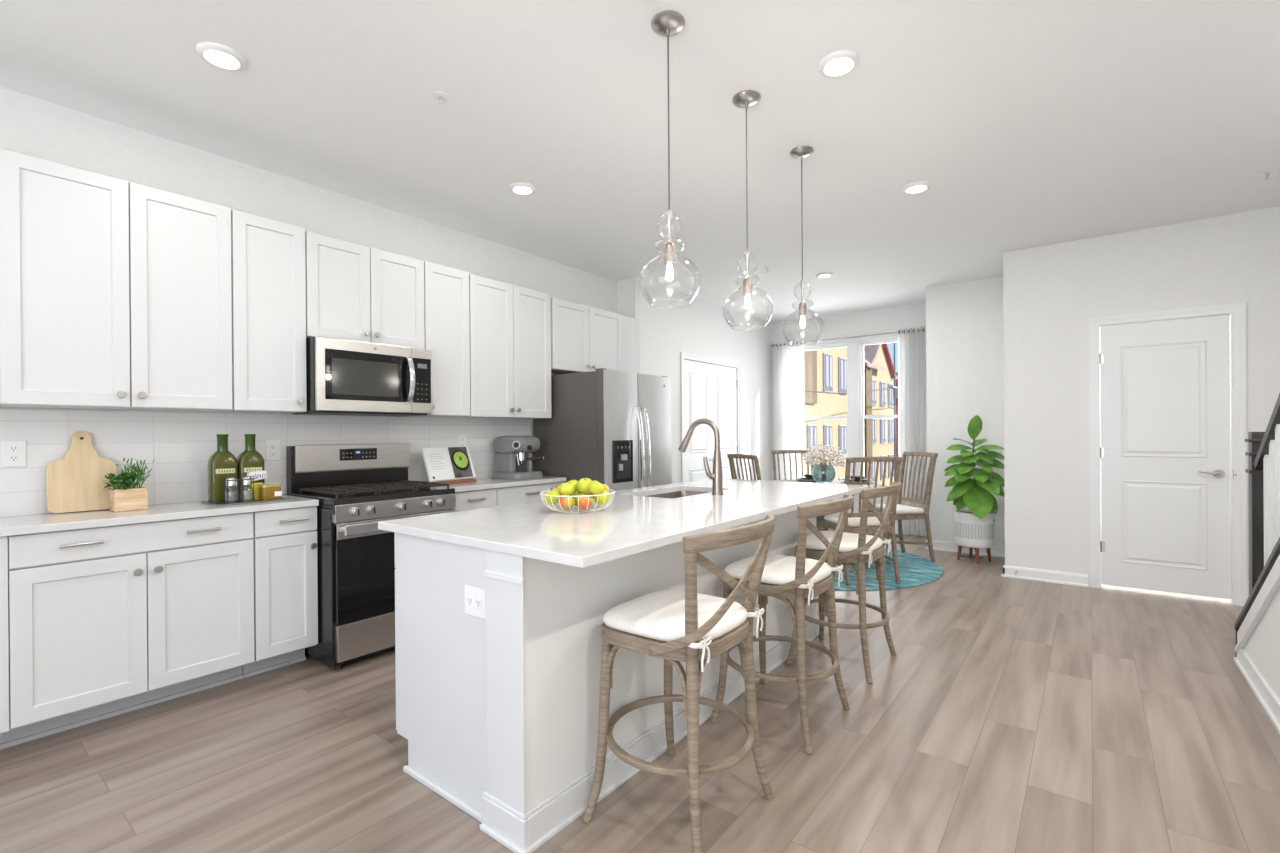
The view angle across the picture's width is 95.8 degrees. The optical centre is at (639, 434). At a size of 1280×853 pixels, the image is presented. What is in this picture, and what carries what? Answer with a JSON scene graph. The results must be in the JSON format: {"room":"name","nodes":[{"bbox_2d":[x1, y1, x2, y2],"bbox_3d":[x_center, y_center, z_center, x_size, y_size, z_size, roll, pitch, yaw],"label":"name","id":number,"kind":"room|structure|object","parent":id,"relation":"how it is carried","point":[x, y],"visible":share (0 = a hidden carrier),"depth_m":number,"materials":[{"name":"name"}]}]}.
{"room":"kitchen","nodes":[
{"label":"kitchen","id":0,"kind":"room"},
{"bbox_2d":[0,87,616,494],"bbox_3d":[-2.562,-0.125,2.903,0.150,2.775,7.430,0,0,38],"label":"wall","id":1,"kind":"structure","parent":0,"point":[29,125],"depth_m":3.29,"materials":[{"name":"paint"}]},
{"bbox_2d":[0,148,231,410],"bbox_3d":[-2.416,-0.632,2.696,0.337,1.022,0.792,0,0,38],"label":"upper cabinet","id":2,"kind":"object","parent":1,"relation":"attached to","point":[115,293],"visible":1,"depth_m":2.56,"materials":[{"name":"white paint"}]},
{"bbox_2d":[214,209,306,412],"bbox_3d":[-2.063,-0.631,3.149,0.337,1.020,0.346,0,0,38],"label":"upper cabinet","id":3,"kind":"object","parent":1,"relation":"attached to","point":[268,264],"visible":0.94,"depth_m":3.06,"materials":[{"name":"white paint"}]},
{"bbox_2d":[0,409,527,516],"bbox_3d":[-2.093,0.119,3.375,0.008,0.470,3.750,0,0,38],"label":"backsplash","id":4,"kind":"structure","parent":1,"relation":"attached to","point":[180,445],"depth_m":3.02,"materials":[{"name":"tile"}]},
{"bbox_2d":[1,440,25,466],"bbox_3d":[-2.741,0.085,2.530,0.008,0.118,0.075,0,0,38],"label":"wall outlet","id":5,"kind":"object","parent":4,"relation":"attached to","point":[13,452],"visible":1,"depth_m":2.53,"materials":[{"name":"white plastic"}]},
{"bbox_2d":[265,440,279,460],"bbox_3d":[-2.115,0.094,3.332,0.008,0.118,0.075,0,0,38],"label":"wall outlet","id":6,"kind":"object","parent":4,"relation":"attached to","point":[272,447],"visible":1,"depth_m":3.33,"materials":[{"name":"white plastic"}]},
{"bbox_2d":[305,231,424,348],"bbox_3d":[-1.735,-0.837,3.572,0.337,0.585,0.717,0,0,38],"label":"upper cabinet","id":7,"kind":"object","parent":1,"relation":"attached to","point":[355,292],"visible":0.9,"depth_m":3.45,"materials":[{"name":"white paint"}]},
{"bbox_2d":[293,336,432,416],"bbox_3d":[-1.678,-0.327,3.532,0.450,0.419,0.712,0,0,38],"label":"microwave","id":8,"kind":"object","parent":7,"relation":"attached to","point":[344,377],"visible":0.98,"depth_m":3.38,"materials":[{"name":"silver metal"}]},
{"bbox_2d":[421,261,469,416],"bbox_3d":[-1.405,-0.629,3.994,0.337,1.007,0.342,0,0,38],"label":"upper cabinet","id":9,"kind":"object","parent":1,"relation":"attached to","point":[446,289],"visible":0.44,"depth_m":3.91,"materials":[{"name":"white paint"}]},
{"bbox_2d":[446,274,550,418],"bbox_3d":[-1.060,-0.625,4.436,0.337,1.001,0.768,0,0,38],"label":"upper cabinet","id":10,"kind":"object","parent":1,"relation":"attached to","point":[510,325],"visible":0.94,"depth_m":4.31,"materials":[{"name":"white paint"}]},
{"bbox_2d":[551,297,622,374],"bbox_3d":[-0.542,-0.820,5.103,0.337,0.580,0.886,0,0,38],"label":"upper cabinet","id":11,"kind":"object","parent":1,"relation":"attached to","point":[584,338],"visible":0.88,"depth_m":4.96,"materials":[{"name":"white paint"}]},
{"bbox_2d":[622,315,639,373],"bbox_3d":[-0.203,-0.824,5.585,0.279,0.580,0.286,0,0,38],"label":"trim","id":12,"kind":"structure","parent":11,"relation":"attached to","point":[631,347],"depth_m":5.51,"materials":[{"name":"white paint"}]},
{"bbox_2d":[0,0,1279,322],"bbox_3d":[0.653,-1.594,2.459,5.780,0.120,10.700,0,0,38],"label":"ceiling","id":13,"kind":"structure","parent":0,"point":[1028,123],"depth_m":2.75,"materials":[{"name":"paint"}]},
{"bbox_2d":[196,42,246,70],"bbox_3d":[-1.676,-1.508,2.317,0.164,0.019,0.164,0,0,38],"label":"recessed light","id":14,"kind":"object","parent":13,"relation":"in","point":[218,55],"visible":1,"depth_m":2.31,"materials":[{"name":"white plastic"}]},
{"bbox_2d":[509,182,535,194],"bbox_3d":[-0.728,-1.517,3.583,0.164,0.019,0.164,0,0,38],"label":"recessed light","id":15,"kind":"object","parent":13,"relation":"in","point":[521,188],"visible":1,"depth_m":3.57,"materials":[{"name":"white"}]},
{"bbox_2d":[639,10,699,308],"bbox_3d":[0.108,-1.006,2.149,0.226,1.048,0.226,0,0,38],"label":"pendant light","id":16,"kind":"object","parent":13,"relation":"hanging from","point":[668,23],"visible":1,"depth_m":2.14,"materials":[{"name":"clear glass"}]},
{"bbox_2d":[664,242,674,264],"bbox_3d":[0.110,-0.675,2.150,0.043,0.080,0.043,0,0,38],"label":"socket","id":17,"kind":"object","parent":16,"relation":"attached to","point":[669,248],"depth_m":2.13,"materials":[{"name":"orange metal"}]},
{"bbox_2d":[723,90,772,330],"bbox_3d":[0.489,-1.009,2.638,0.226,1.048,0.226,0,0,38],"label":"pendant light","id":18,"kind":"object","parent":13,"relation":"hanging from","point":[746,99],"visible":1,"depth_m":2.63,"materials":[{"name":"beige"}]},
{"bbox_2d":[743,277,751,294],"bbox_3d":[0.491,-0.678,2.639,0.043,0.080,0.043,0,0,38],"label":"socket","id":19,"kind":"object","parent":18,"relation":"attached to","point":[747,282],"depth_m":2.62,"materials":[{"name":"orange metal"}]},
{"bbox_2d":[781,146,824,345],"bbox_3d":[0.882,-1.013,3.142,0.226,1.048,0.226,0,0,38],"label":"pendant light","id":20,"kind":"object","parent":13,"relation":"hanging from","point":[800,152],"visible":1,"depth_m":3.13,"materials":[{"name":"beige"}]},
{"bbox_2d":[818,50,859,77],"bbox_3d":[0.822,-1.526,2.391,0.164,0.019,0.164,0,0,38],"label":"recessed light","id":21,"kind":"object","parent":13,"relation":"in","point":[839,63],"visible":1,"depth_m":2.38,"materials":[{"name":"white plastic"}]},
{"bbox_2d":[902,181,930,193],"bbox_3d":[1.726,-1.534,3.608,0.164,0.019,0.164,0,0,38],"label":"recessed light","id":22,"kind":"object","parent":13,"relation":"in","point":[919,186],"visible":1,"depth_m":3.60,"materials":[{"name":"white plastic"}]},
{"bbox_2d":[0,528,1279,852],"bbox_3d":[0.673,1.301,2.464,5.780,0.120,10.700,0,0,38],"label":"floor","id":23,"kind":"structure","parent":0,"point":[1007,715],"depth_m":2.23,"materials":[{"name":"wood"}]},
{"bbox_2d":[0,732,4,748],"bbox_3d":[-2.836,0.830,2.063,0.438,0.872,0.758,0,0,38],"label":"base cabinet","id":24,"kind":"object","parent":23,"relation":"on","point":[2,735],"visible":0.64,"depth_m":2.33,"materials":[{"name":"white paint"}]},
{"bbox_2d":[0,536,8,732],"bbox_3d":[-2.482,0.767,2.180,0.019,0.752,0.134,0,0,38],"label":"base cabinet","id":25,"kind":"object","parent":24,"relation":"attached to","point":[4,646],"depth_m":2.22,"materials":[{"name":"white paint"}]},
{"bbox_2d":[5,512,253,747],"bbox_3d":[-2.334,0.826,2.678,0.474,0.872,0.829,0,0,38],"label":"base cabinet","id":26,"kind":"object","parent":23,"relation":"on","point":[108,621],"visible":0.98,"depth_m":2.50,"materials":[{"name":"white paint"}]},
{"bbox_2d":[0,495,318,536],"bbox_3d":[-2.483,0.374,2.499,0.464,0.032,1.885,0,0,38],"label":"countertop","id":27,"kind":"structure","parent":26,"relation":"on","point":[50,522],"depth_m":2.57,"materials":[{"name":"stone"}]},
{"bbox_2d":[46,431,116,512],"bbox_3d":[-2.583,0.170,2.679,0.058,0.371,0.236,0,0,38],"label":"cutting board","id":28,"kind":"object","parent":27,"relation":"on","point":[75,482],"visible":0.91,"depth_m":2.67,"materials":[{"name":"brown wood"}]},
{"bbox_2d":[103,457,153,511],"bbox_3d":[-2.404,0.227,2.719,0.140,0.258,0.191,0,0,38],"label":"planter","id":29,"kind":"object","parent":27,"relation":"on","point":[130,497],"visible":1,"depth_m":2.69,"materials":[{"name":"brown wood"}]},
{"bbox_2d":[201,497,289,505],"bbox_3d":[-2.066,0.349,3.033,0.240,0.007,0.330,0,0,38],"label":"serving tray","id":30,"kind":"object","parent":27,"relation":"on","point":[282,498],"visible":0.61,"depth_m":2.94,"materials":[{"name":"grey"}]},
{"bbox_2d":[208,434,237,502],"bbox_3d":[-2.166,0.175,3.002,0.079,0.350,0.118,0,0,38],"label":"oil bottle","id":31,"kind":"object","parent":30,"relation":"on","point":[222,464],"visible":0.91,"depth_m":2.97,"materials":[{"name":"green glass"}]},
{"bbox_2d":[223,472,254,503],"bbox_3d":[-2.050,0.271,2.956,0.079,0.152,0.137,0,0,38],"label":"rack","id":32,"kind":"object","parent":30,"relation":"on","point":[241,479],"visible":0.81,"depth_m":2.93,"materials":[{"name":"black metal"}]},
{"bbox_2d":[224,477,237,503],"bbox_3d":[-2.070,0.283,2.930,0.060,0.131,0.060,0,0,38],"label":"glass shaker","id":33,"kind":"object","parent":32,"relation":"in","point":[232,496],"visible":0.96,"depth_m":2.91,"materials":[{"name":"grey"}]},
{"bbox_2d":[240,476,252,501],"bbox_3d":[-2.029,0.282,2.982,0.060,0.131,0.060,0,0,38],"label":"glass shaker","id":34,"kind":"object","parent":32,"relation":"in","point":[247,495],"visible":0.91,"depth_m":2.97,"materials":[{"name":"beige"}]},
{"bbox_2d":[237,434,264,498],"bbox_3d":[-2.089,0.174,3.100,0.079,0.350,0.118,0,0,38],"label":"oil bottle","id":35,"kind":"object","parent":30,"relation":"on","point":[249,460],"visible":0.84,"depth_m":3.08,"materials":[{"name":"green glass"}]},
{"bbox_2d":[246,471,266,499],"bbox_3d":[-2.039,0.273,3.070,0.035,0.153,0.091,0,0,38],"label":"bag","id":36,"kind":"object","parent":30,"relation":"on","point":[258,475],"visible":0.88,"depth_m":3.06,"materials":[{"name":"yellow"}]},
{"bbox_2d":[258,483,281,500],"bbox_3d":[-1.965,0.307,3.072,0.072,0.084,0.092,0,0,38],"label":"honey jar","id":37,"kind":"object","parent":30,"relation":"on","point":[271,491],"visible":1,"depth_m":3.04,"materials":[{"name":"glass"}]},
{"bbox_2d":[242,506,317,677],"bbox_3d":[-1.986,0.822,3.125,0.474,0.872,0.297,0,0,38],"label":"base cabinet","id":38,"kind":"object","parent":23,"relation":"on","point":[285,540],"visible":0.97,"depth_m":3.00,"materials":[{"name":"white paint"}]},
{"bbox_2d":[286,443,456,669],"bbox_3d":[-1.584,0.659,3.476,0.658,1.192,0.735,0,0,38],"label":"gas range","id":39,"kind":"object","parent":23,"relation":"on","point":[356,487],"visible":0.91,"depth_m":3.21,"materials":[{"name":"silver metal"}]},
{"bbox_2d":[291,487,446,508],"bbox_3d":[-1.592,0.366,3.478,0.528,0.053,0.731,0,0,38],"label":"cooktop","id":40,"kind":"object","parent":39,"relation":"in","point":[382,499],"depth_m":3.26,"materials":[{"name":"black metal"}]},
{"bbox_2d":[305,507,447,666],"bbox_3d":[-1.616,0.810,3.500,0.560,0.830,0.731,0,0,38],"label":"oven","id":41,"kind":"object","parent":39,"relation":"in","point":[325,651],"depth_m":3.08,"materials":[{"name":"black metal"}]},
{"bbox_2d":[455,488,496,510],"bbox_3d":[-1.295,0.816,4.011,0.474,0.872,0.441,0,0,38],"label":"base cabinet","id":42,"kind":"object","parent":23,"relation":"on","point":[485,498],"visible":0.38,"depth_m":3.92,"materials":[{"name":"white paint"}]},
{"bbox_2d":[497,482,562,505],"bbox_3d":[-0.958,0.813,4.443,0.474,0.872,0.649,0,0,38],"label":"base cabinet","id":43,"kind":"object","parent":23,"relation":"on","point":[526,493],"visible":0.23,"depth_m":4.24,"materials":[{"name":"white paint"}]},
{"bbox_2d":[439,476,565,491],"bbox_3d":[-1.100,0.361,4.274,0.464,0.032,1.095,0,0,38],"label":"countertop","id":44,"kind":"structure","parent":43,"relation":"on","point":[487,483],"depth_m":4.13,"materials":[{"name":"stone"}]},
{"bbox_2d":[435,478,475,483],"bbox_3d":[-1.329,0.260,4.083,0.106,0.172,0.378,0,0,31],"label":"book stand","id":45,"kind":"object","parent":44,"relation":"on","point":[472,479],"visible":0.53,"depth_m":4.07,"materials":[{"name":"red wood"}]},
{"bbox_2d":[421,447,475,481],"bbox_3d":[-1.345,0.208,4.090,0.105,0.231,0.419,0,0,31],"label":"cookbook","id":46,"kind":"object","parent":45,"relation":"on","point":[441,463],"visible":0.99,"depth_m":4.07,"materials":[{"name":"white paper"}]},
{"bbox_2d":[448,447,472,477],"bbox_3d":[-1.292,0.202,4.165,0.088,0.215,0.177,0,0,31],"label":"photograph","id":47,"kind":"object","parent":46,"relation":"attached to","point":[459,458],"depth_m":4.16},
{"bbox_2d":[493,436,544,479],"bbox_3d":[-0.953,0.177,4.514,0.315,0.331,0.306,0,0,38],"label":"espresso machine","id":48,"kind":"object","parent":44,"relation":"on","point":[511,459],"visible":1,"depth_m":4.42,"materials":[{"name":"grey metal"}]},
{"bbox_2d":[533,368,671,494],"bbox_3d":[-0.275,0.369,4.945,0.884,1.747,0.892,0,0,38],"label":"refrigerator","id":49,"kind":"object","parent":23,"relation":"on","point":[612,428],"visible":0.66,"depth_m":4.61,"materials":[{"name":"silver metal"}]},
{"bbox_2d":[394,510,818,852],"bbox_3d":[0.065,0.801,2.885,0.815,0.886,2.378,0,0,38],"label":"kitchen island","id":50,"kind":"object","parent":23,"relation":"on","point":[498,714],"visible":0.62,"depth_m":1.95,"materials":[{"name":"white paint"}]},
{"bbox_2d":[465,585,485,618],"bbox_3d":[-0.538,0.547,1.888,0.112,0.095,0.008,0,0,38],"label":"island outlet","id":51,"kind":"object","parent":50,"relation":"attached to","point":[475,598],"visible":0.88,"depth_m":1.88,"materials":[{"name":"white plastic"}]},
{"bbox_2d":[378,479,868,567],"bbox_3d":[0.201,0.342,2.897,1.084,0.030,2.548,0,0,38],"label":"island countertop","id":52,"kind":"structure","parent":50,"relation":"on","point":[633,522],"depth_m":2.22,"materials":[{"name":"stone"}]},
{"bbox_2d":[540,490,614,512],"bbox_3d":[-0.266,0.288,2.479,0.321,0.083,0.321,0,0,38],"label":"fruit bowl","id":53,"kind":"object","parent":52,"relation":"on","point":[613,491],"visible":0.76,"depth_m":2.42,"materials":[{"name":"beige metal"}]},
{"bbox_2d":[545,488,560,503],"bbox_3d":[-0.369,0.264,2.457,0.068,0.068,0.068,0,0,-32],"label":"apple","id":54,"kind":"object","parent":53,"relation":"in","point":[555,500],"visible":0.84,"depth_m":2.43,"materials":[{"name":"green food"}]},
{"bbox_2d":[559,482,574,495],"bbox_3d":[-0.312,0.237,2.466,0.066,0.064,0.066,0,0,24],"label":"apple","id":55,"kind":"object","parent":53,"relation":"in","point":[568,489],"visible":0.79,"depth_m":2.44,"materials":[{"name":"green food"}]},
{"bbox_2d":[559,495,574,509],"bbox_3d":[-0.306,0.284,2.424,0.066,0.063,0.066,0,0,-24],"label":"apple","id":56,"kind":"object","parent":53,"relation":"in","point":[563,500],"visible":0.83,"depth_m":2.40,"materials":[{"name":"orange food"}]},
{"bbox_2d":[577,478,591,493],"bbox_3d":[-0.235,0.222,2.491,0.072,0.071,0.071,0,0,-2],"label":"apple","id":57,"kind":"object","parent":53,"relation":"in","point":[583,484],"visible":0.87,"depth_m":2.46,"materials":[{"name":"green food"}]},
{"bbox_2d":[589,480,603,494],"bbox_3d":[-0.185,0.226,2.446,0.063,0.062,0.064,0,0,-3],"label":"apple","id":58,"kind":"object","parent":53,"relation":"in","point":[595,487],"visible":1,"depth_m":2.42,"materials":[{"name":"green food"}]},
{"bbox_2d":[645,491,708,498],"bbox_3d":[0.218,0.452,3.294,0.390,0.190,0.660,0,0,38],"label":"sink","id":59,"kind":"object","parent":52,"relation":"in","point":[677,494],"visible":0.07,"depth_m":3.57,"materials":[{"name":"silver metal"}]},
{"bbox_2d":[678,418,723,494],"bbox_3d":[0.328,0.120,3.163,0.267,0.411,0.094,0,0,38],"label":"faucet","id":60,"kind":"object","parent":52,"relation":"on","point":[716,476],"visible":1,"depth_m":3.10,"materials":[{"name":"silver metal"}]},
{"bbox_2d":[583,514,774,852],"bbox_3d":[0.148,0.760,1.907,0.553,0.982,0.547,0,0,35],"label":"bar stool","id":61,"kind":"object","parent":23,"relation":"on","point":[674,626],"visible":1,"depth_m":1.80,"materials":[{"name":"brown wood"}]},
{"bbox_2d":[603,589,747,642],"bbox_3d":[0.130,0.597,1.932,0.402,0.050,0.416,0,0,38],"label":"cushion","id":62,"kind":"object","parent":61,"relation":"on","point":[657,616],"depth_m":1.83,"materials":[{"name":"fabric"}]},
{"bbox_2d":[710,494,853,753],"bbox_3d":[0.637,0.755,2.534,0.553,0.982,0.547,0,0,35],"label":"bar stool","id":63,"kind":"object","parent":23,"relation":"on","point":[784,578],"visible":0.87,"depth_m":2.38,"materials":[{"name":"brown wood"}]},
{"bbox_2d":[724,553,831,584],"bbox_3d":[0.618,0.592,2.559,0.402,0.050,0.416,0,0,38],"label":"cushion","id":64,"kind":"object","parent":63,"relation":"on","point":[779,569],"depth_m":2.45,"materials":[{"name":"fabric"}]},
{"bbox_2d":[786,482,901,682],"bbox_3d":[1.123,0.750,3.157,0.553,0.982,0.547,0,0,35],"label":"bar stool","id":65,"kind":"object","parent":23,"relation":"on","point":[862,549],"visible":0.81,"depth_m":2.99,"materials":[{"name":"brown wood"}]},
{"bbox_2d":[796,531,882,552],"bbox_3d":[1.104,0.588,3.182,0.402,0.050,0.416,0,0,38],"label":"cushion","id":66,"kind":"object","parent":65,"relation":"on","point":[849,543],"depth_m":3.06,"materials":[{"name":"fabric"}]},
{"bbox_2d":[835,548,942,589],"bbox_3d":[1.755,1.222,5.577,2.070,0.010,2.070,0,0,38],"label":"round rug","id":67,"kind":"object","parent":23,"relation":"on","point":[914,570],"visible":0.31,"depth_m":5.02,"materials":[{"name":"teal fabric"}]},
{"bbox_2d":[727,454,760,479],"bbox_3d":[1.189,0.703,5.535,0.531,1.036,0.478,0,0,-23],"label":"dining chair","id":68,"kind":"object","parent":67,"relation":"on","point":[731,457],"visible":0.27,"depth_m":5.41,"materials":[{"name":"brown wood"}]},
{"bbox_2d":[771,450,813,479],"bbox_3d":[1.745,0.697,6.343,0.478,1.036,0.531,0,0,0],"label":"dining chair","id":69,"kind":"object","parent":67,"relation":"on","point":[773,452],"visible":0.28,"depth_m":6.56,"materials":[{"name":"brown wood"}]},
{"bbox_2d":[772,479,885,569],"bbox_3d":[1.752,0.847,5.576,1.160,0.738,1.160,0,0,38],"label":"dining table","id":70,"kind":"object","parent":67,"relation":"on","point":[872,484],"visible":0.1,"depth_m":5.56,"materials":[{"name":"brown wood"}]},
{"bbox_2d":[802,443,846,482],"bbox_3d":[1.768,0.274,5.550,0.404,0.381,0.411,0,0,38],"label":"flower vase","id":71,"kind":"object","parent":70,"relation":"on","point":[830,449],"visible":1,"depth_m":5.51,"materials":[{"name":"blue glass"}]},
{"bbox_2d":[821,457,902,584],"bbox_3d":[1.855,0.699,4.907,0.478,1.036,0.531,0,0,-9],"label":"dining chair","id":72,"kind":"object","parent":67,"relation":"on","point":[852,523],"visible":0.69,"depth_m":4.71,"materials":[{"name":"brown wood"}]},
{"bbox_2d":[824,515,888,526],"bbox_3d":[1.848,0.736,4.955,0.410,0.051,0.415,0,0,-9],"label":"seat cushion","id":73,"kind":"object","parent":72,"relation":"on","point":[829,520],"depth_m":4.81,"materials":[{"name":"fabric"}]},
{"bbox_2d":[867,452,937,563],"bbox_3d":[2.516,0.693,5.646,0.531,1.036,0.478,0,0,-11],"label":"dining chair","id":74,"kind":"object","parent":67,"relation":"on","point":[903,512],"visible":0.8,"depth_m":5.52,"materials":[{"name":"brown wood"}]},
{"bbox_2d":[868,504,923,514],"bbox_3d":[2.470,0.731,5.637,0.415,0.051,0.410,0,0,-11],"label":"seat cushion","id":75,"kind":"object","parent":74,"relation":"on","point":[900,509],"depth_m":5.47,"materials":[{"name":"fabric"}]},
{"bbox_2d":[944,415,1004,563],"bbox_3d":[3.200,0.517,5.517,0.547,1.402,0.462,0,0,38],"label":"fiddle leaf fig","id":76,"kind":"object","parent":23,"relation":"on","point":[974,525],"visible":0.98,"depth_m":5.44,"materials":[{"name":"plant"}]},
{"bbox_2d":[954,509,993,547],"bbox_3d":[3.207,0.905,5.552,0.332,0.325,0.332,0,0,38],"label":"pot","id":77,"kind":"object","parent":76,"relation":"attached to","point":[970,531],"depth_m":5.42,"materials":[{"name":"white ceramic"}]},
{"bbox_2d":[617,277,772,483],"bbox_3d":[0.756,-0.155,6.973,0.380,2.775,3.070,0,0,38],"label":"wall","id":78,"kind":"structure","parent":0,"point":[700,327],"depth_m":6.64,"materials":[{"name":"paint"}]},
{"bbox_2d":[680,352,740,482],"bbox_3d":[0.860,0.171,6.780,0.018,2.122,1.334,0,0,38],"label":"trim","id":79,"kind":"structure","parent":78,"relation":"attached to","point":[683,355],"depth_m":6.58,"materials":[{"name":"white paint"}]},
{"bbox_2d":[684,359,737,481],"bbox_3d":[0.863,0.199,6.781,0.102,2.042,1.226,0,0,38],"label":"door","id":80,"kind":"structure","parent":78,"relation":"in","point":[710,390],"depth_m":6.73,"materials":[{"name":"white paint"}]},
{"bbox_2d":[772,303,925,525],"bbox_3d":[2.601,-0.169,7.531,2.605,2.775,0.080,0,0,38],"label":"wall","id":81,"kind":"structure","parent":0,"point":[890,319],"depth_m":7.37,"materials":[{"name":"paint"}]},
{"bbox_2d":[771,329,924,346],"bbox_3d":[2.651,-1.222,7.370,2.070,0.080,0.100,0,0,38],"label":"curtain rod","id":82,"kind":"object","parent":81,"relation":"attached to","point":[917,329],"visible":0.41,"depth_m":7.28,"materials":[{"name":"silver metal"}]},
{"bbox_2d":[772,340,804,479],"bbox_3d":[2.008,-0.023,7.830,0.460,2.460,0.091,0,0,38],"label":"curtain","id":83,"kind":"object","parent":82,"relation":"hanging from","point":[788,425],"visible":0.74,"depth_m":7.83,"materials":[{"name":"white fabric"}]},
{"bbox_2d":[898,326,926,536],"bbox_3d":[3.281,-0.030,6.837,0.430,2.460,0.091,0,0,38],"label":"curtain","id":84,"kind":"object","parent":82,"relation":"hanging from","point":[912,410],"visible":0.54,"depth_m":6.87,"materials":[{"name":"white fabric"}]},
{"bbox_2d":[804,331,897,499],"bbox_3d":[2.612,-0.217,7.484,1.700,2.070,0.120,0,0,38],"label":"window","id":85,"kind":"structure","parent":81,"relation":"attached to","point":[854,342],"depth_m":7.37,"materials":[{"name":"white paint"}]},
{"bbox_2d":[859,337,897,475],"bbox_3d":[3.019,-0.234,7.214,0.545,1.900,0.050,0,0,38],"label":"window frame","id":86,"kind":"structure","parent":85,"relation":"attached to","point":[862,416],"depth_m":7.35,"materials":[{"name":"white paint"}]},
{"bbox_2d":[926,276,1004,546],"bbox_3d":[3.644,-0.174,6.173,0.910,2.775,0.780,0,0,38],"label":"wall","id":87,"kind":"structure","parent":0,"point":[965,320],"depth_m":5.94,"materials":[{"name":"paint"}]},
{"bbox_2d":[924,540,1004,556],"bbox_3d":[3.588,1.166,6.210,0.816,0.095,0.806,0,0,38],"label":"baseboard","id":88,"kind":"structure","parent":87,"relation":"attached to","point":[937,545],"depth_m":5.96,"materials":[{"name":"white paint"}]},
{"bbox_2d":[1100,419,1100,494],"bbox_3d":[4.638,-0.179,4.784,2.365,2.775,1.350,0,0,38],"label":"wall","id":89,"kind":"structure","parent":0,"point":[1100,419],"depth_m":5.63,"materials":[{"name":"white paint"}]},
{"bbox_2d":[1003,206,1279,598],"bbox_3d":[4.316,-0.176,4.591,2.335,2.775,0.890,0,0,38],"label":"wall","id":90,"kind":"structure","parent":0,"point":[1051,293],"depth_m":4.64,"materials":[{"name":"paint"}]},
{"bbox_2d":[1001,564,1087,586],"bbox_3d":[4.307,1.164,4.591,2.361,0.095,0.916,0,0,38],"label":"baseboard","id":91,"kind":"structure","parent":90,"relation":"attached to","point":[1067,578],"depth_m":4.77,"materials":[{"name":"white paint"}]},
{"bbox_2d":[1089,302,1246,606],"bbox_3d":[3.954,0.146,4.376,0.869,2.137,0.138,0,0,38],"label":"door frame","id":92,"kind":"structure","parent":90,"relation":"attached to","point":[1237,311],"depth_m":4.12,"materials":[{"name":"white paint"}]},
{"bbox_2d":[1099,315,1230,598],"bbox_3d":[3.917,0.166,4.341,0.736,2.038,0.096,0,0,36],"label":"door","id":93,"kind":"structure","parent":92,"relation":"attached to","point":[1165,455],"depth_m":4.33,"materials":[{"name":"white paint"}]},
{"bbox_2d":[1243,587,1279,700],"bbox_3d":[2.176,0.015,1.686,0.100,2.432,3.535,0,0,38],"label":"wall","id":94,"kind":"structure","parent":0,"point":[1262,647],"depth_m":2.60,"materials":[{"name":"paint"}]},
{"bbox_2d":[1233,554,1279,733],"bbox_3d":[2.128,0.026,1.727,0.026,2.412,3.540,0,0,38],"label":"trim","id":95,"kind":"structure","parent":94,"relation":"attached to","point":[1269,701],"depth_m":2.68,"materials":[{"name":"white paint"}]},
{"bbox_2d":[1234,537,1279,656],"bbox_3d":[2.181,0.002,1.691,0.140,2.460,3.549,0,0,38],"label":"cap","id":96,"kind":"object","parent":94,"relation":"attached to","point":[1275,552],"visible":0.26,"depth_m":2.71,"materials":[{"name":"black wood"}]},
{"bbox_2d":[1245,393,1279,594],"bbox_3d":[2.142,-0.530,1.637,0.104,2.932,3.422,0,0,38],"label":"stair railing","id":97,"kind":"object","parent":96,"relation":"on","point":[1263,453],"visible":0.88,"depth_m":2.84,"materials":[{"name":"black wood"}]},
{"label":"outside","id":98,"kind":"structure","parent":0,"visible":0},
{"bbox_3d":[27.614,5.249,59.787,90.000,0.200,111.800,0,0,38],"label":"ground","id":99,"kind":"structure","parent":98,"visible":0},
{"bbox_2d":[804,347,846,479],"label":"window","id":100,"kind":"structure","parent":99,"relation":"on","point":[825,370],"depth_m":33.20,"materials":[{"name":"yellow"}]},
{"bbox_2d":[810,427,816,449],"bbox_3d":[9.423,0.302,31.403,0.010,1.350,0.842,0,0,38],"label":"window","id":101,"kind":"structure","parent":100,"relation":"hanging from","point":[813,430],"depth_m":31.44,"materials":[{"name":"grey"}]},
{"bbox_2d":[826,356,831,386],"bbox_3d":[10.906,-3.611,33.333,0.010,1.750,0.930,0,0,38],"label":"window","id":102,"kind":"structure","parent":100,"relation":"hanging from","point":[828,358],"depth_m":33.33,"materials":[{"name":"grey glass"}]},
{"bbox_2d":[864,343,896,485],"bbox_3d":[13.517,-1.575,44.353,10.200,13.700,8.600,0,0,38],"label":"building","id":103,"kind":"structure","parent":99,"relation":"on","point":[878,364],"depth_m":41.48,"materials":[{"name":"yellow"}]},
{"bbox_2d":[890,343,897,476],"bbox_3d":[16.347,-0.881,37.081,0.440,12.300,1.600,0,0,38],"label":"utility pole","id":104,"kind":"object","parent":99,"relation":"on","point":[895,391],"visible":0.52,"depth_m":37.03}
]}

